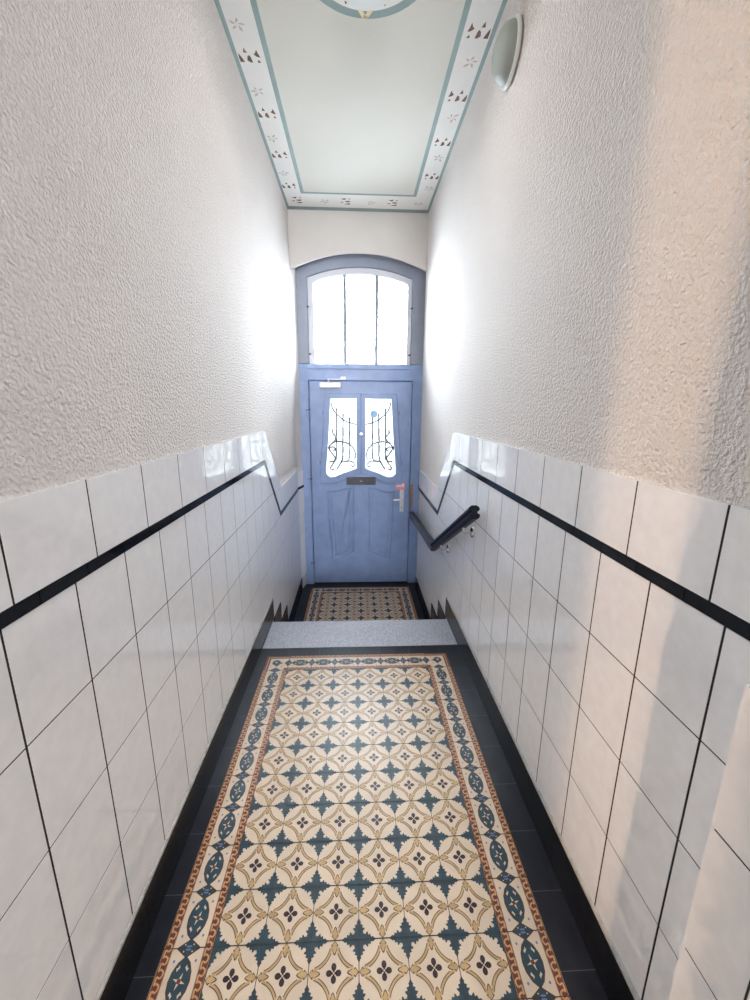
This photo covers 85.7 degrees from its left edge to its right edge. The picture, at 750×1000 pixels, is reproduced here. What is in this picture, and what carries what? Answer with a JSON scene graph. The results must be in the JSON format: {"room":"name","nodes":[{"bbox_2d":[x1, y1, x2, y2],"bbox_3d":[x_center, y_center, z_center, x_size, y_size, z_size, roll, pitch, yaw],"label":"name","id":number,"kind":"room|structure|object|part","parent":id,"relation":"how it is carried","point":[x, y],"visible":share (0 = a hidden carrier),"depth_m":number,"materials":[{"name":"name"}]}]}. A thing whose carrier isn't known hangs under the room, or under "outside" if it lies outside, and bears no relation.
{"room":"entrance hallway","nodes":[
{"label":"entrance hallway","id":0,"kind":"room"},
{"bbox_2d":[0,0,305,999],"bbox_3d":[-0.789,-0.031,1.197,0.268,4.276,6.716,0,13,-3],"label":"wall","id":1,"kind":"structure","parent":0,"point":[152,517],"depth_m":1.11,"materials":[{"name":"paint"}]},
{"bbox_3d":[-0.689,0.876,1.408,0.045,2.005,6.711,0,13,-3],"label":"tile panel","id":2,"kind":"part","parent":1,"relation":"part of","materials":[{"name":"white tile"}]},
{"bbox_2d":[100,579,302,999],"bbox_3d":[-0.705,1.464,1.459,0.014,0.666,6.545,0,13,-3],"label":"baseboard","id":3,"kind":"structure","parent":1,"relation":"attached to","point":[118,984],"depth_m":1.43,"materials":[{"name":"black tile"}]},
{"bbox_2d":[287,209,428,271],"bbox_3d":[-0.155,-2.551,3.996,1.711,0.558,0.155,0,13,-3],"label":"wall","id":4,"kind":"structure","parent":0,"point":[313,235],"depth_m":3.91,"materials":[{"name":"paint"}]},
{"bbox_2d":[214,0,507,212],"bbox_3d":[-0.226,-1.517,-1.851,2.436,0.147,12.180,0,13,-3],"label":"ceiling","id":5,"kind":"structure","parent":0,"point":[354,109],"depth_m":2.37,"materials":[{"name":"paint"}]},
{"bbox_2d":[345,0,389,9],"bbox_3d":[-0.034,-2.196,1.654,0.276,0.109,0.276,0,13,-3],"label":"ceiling lamp","id":6,"kind":"object","parent":5,"relation":"attached to","point":[359,4],"visible":1,"depth_m":1.76,"materials":[{"name":"white glass"}]},
{"bbox_2d":[125,581,607,999],"bbox_3d":[-0.318,2.153,-0.984,2.306,0.602,12.224,0,13,-3],"label":"floor","id":7,"kind":"structure","parent":0,"point":[363,828],"depth_m":1.47,"materials":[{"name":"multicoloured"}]},
{"bbox_2d":[416,0,749,999],"bbox_3d":[0.686,-0.330,2.534,0.232,4.276,4.108,0,13,-3],"label":"wall","id":8,"kind":"structure","parent":0,"point":[586,378],"depth_m":1.12,"materials":[{"name":"paint"}]},
{"bbox_2d":[409,505,479,552],"bbox_3d":[0.496,0.134,3.423,0.087,0.763,2.437,0,13,-3],"label":"handrail","id":9,"kind":"object","parent":8,"relation":"attached to","point":[470,515],"visible":1,"depth_m":2.70,"materials":[{"name":"black"}]},
{"bbox_2d":[492,13,521,90],"bbox_3d":[0.568,-1.969,1.782,0.088,0.229,0.229,0,13,-3],"label":"wall lamp","id":10,"kind":"object","parent":8,"relation":"attached to","point":[506,50],"visible":1,"depth_m":1.73,"materials":[{"name":"white glass"}]},
{"bbox_2d":[415,578,633,999],"bbox_3d":[0.571,1.166,2.787,0.014,0.666,3.936,0,13,-3],"label":"baseboard","id":11,"kind":"structure","parent":8,"relation":"attached to","point":[614,984],"depth_m":1.44,"materials":[{"name":"black tile"}]},
{"bbox_3d":[0.584,0.578,2.736,0.026,2.005,4.102,0,13,-3],"label":"tile panel","id":12,"kind":"part","parent":8,"relation":"part of","materials":[{"name":"white tile"}]},
{"bbox_2d":[668,685,749,999],"bbox_3d":[0.889,0.674,-3.431,0.362,3.545,8.020,0,13,-3],"label":"wall pier","id":13,"kind":"object","parent":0,"point":[713,963],"visible":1,"depth_m":0.61,"materials":[{"name":"tile"}]},
{"bbox_3d":[-0.170,-0.963,4.604,2.682,4.421,0.131,0,13,-3],"label":"wall","id":14,"kind":"structure","parent":0,"visible":0},
{"bbox_2d":[306,381,411,582],"bbox_3d":[-0.181,-0.143,4.644,1.156,2.345,0.131,0,13,-3],"label":"door","id":15,"kind":"structure","parent":14,"relation":"in","point":[361,430],"depth_m":4.62,"materials":[{"name":"blue wood"}]},
{"bbox_2d":[319,376,345,387],"bbox_3d":[-0.457,-1.268,4.351,0.284,0.120,0.049,0,13,-3],"label":"door closer","id":16,"kind":"object","parent":15,"relation":"attached to","point":[328,384],"depth_m":4.33,"materials":[{"name":"silver metal"}]},
{"bbox_3d":[-0.413,-1.296,4.352,0.195,0.065,0.038,0,13,-3],"label":"closer arm","id":17,"kind":"part","parent":16,"relation":"part of","materials":[{"name":"silver metal"}]},
{"bbox_3d":[-0.402,0.280,4.731,0.319,0.890,0.015,0,13,-3],"label":"panel","id":18,"kind":"part","parent":15,"relation":"part of","materials":[{"name":"blue wood"}]},
{"bbox_3d":[-0.379,-0.690,4.533,0.362,0.886,0.004,0,13,-3],"label":"pane","id":19,"kind":"part","parent":15,"relation":"part of","materials":[{"name":"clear glass"}]},
{"bbox_3d":[-0.160,-0.208,4.631,0.946,0.075,0.017,0,13,-3],"label":"moulding","id":20,"kind":"part","parent":15,"relation":"part of","materials":[{"name":"blue wood"}]},
{"bbox_3d":[0.064,-0.692,4.553,0.362,0.886,0.004,0,13,-3],"label":"pane","id":21,"kind":"part","parent":15,"relation":"part of","materials":[{"name":"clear glass"}]},
{"bbox_3d":[0.076,0.278,4.753,0.319,0.890,0.015,0,13,-3],"label":"panel","id":22,"kind":"part","parent":15,"relation":"part of","materials":[{"name":"blue wood"}]},
{"bbox_3d":[0.310,0.009,4.699,0.046,0.258,0.014,0,13,-3],"label":"handle plate","id":23,"kind":"part","parent":15,"relation":"part of","materials":[{"name":"metal"}]},
{"bbox_2d":[306,268,413,369],"bbox_3d":[-0.152,-1.893,4.254,1.135,0.992,0.090,0,13,-3],"label":"window","id":24,"kind":"structure","parent":14,"relation":"in","point":[376,273],"depth_m":4.23,"materials":[{"name":"grey"}]},
{"bbox_2d":[295,254,425,364],"bbox_3d":[-0.143,-2.000,4.252,1.494,1.095,0.090,0,13,-3],"label":"trim","id":25,"kind":"structure","parent":14,"relation":"attached to","point":[418,276],"depth_m":4.16,"materials":[{"name":"wood"}]},
{"bbox_2d":[299,364,422,583],"bbox_3d":[-0.155,-0.230,4.661,1.494,2.533,0.090,0,13,-3],"label":"trim","id":26,"kind":"structure","parent":14,"relation":"attached to","point":[415,375],"depth_m":4.50,"materials":[{"name":"blue wood"}]},
{"bbox_2d":[410,484,412,507],"bbox_3d":[0.422,-0.043,4.687,0.035,0.283,0.009,0,13,-3],"label":"strike plate","id":27,"kind":"object","parent":14,"relation":"attached to","point":[411,485],"depth_m":4.68,"materials":[{"name":"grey metal"}]},
{"bbox_3d":[-0.117,1.206,3.240,1.348,0.520,0.902,0,13,-3],"label":"steps","id":28,"kind":"structure","parent":0,"visible":0},
{"bbox_2d":[262,619,456,648],"bbox_3d":[-0.103,0.982,2.903,1.320,0.067,0.338,0,13,-3],"label":"stair step","id":29,"kind":"structure","parent":28,"relation":"on","point":[370,633],"depth_m":2.88,"materials":[{"name":"stone"}]}
]}

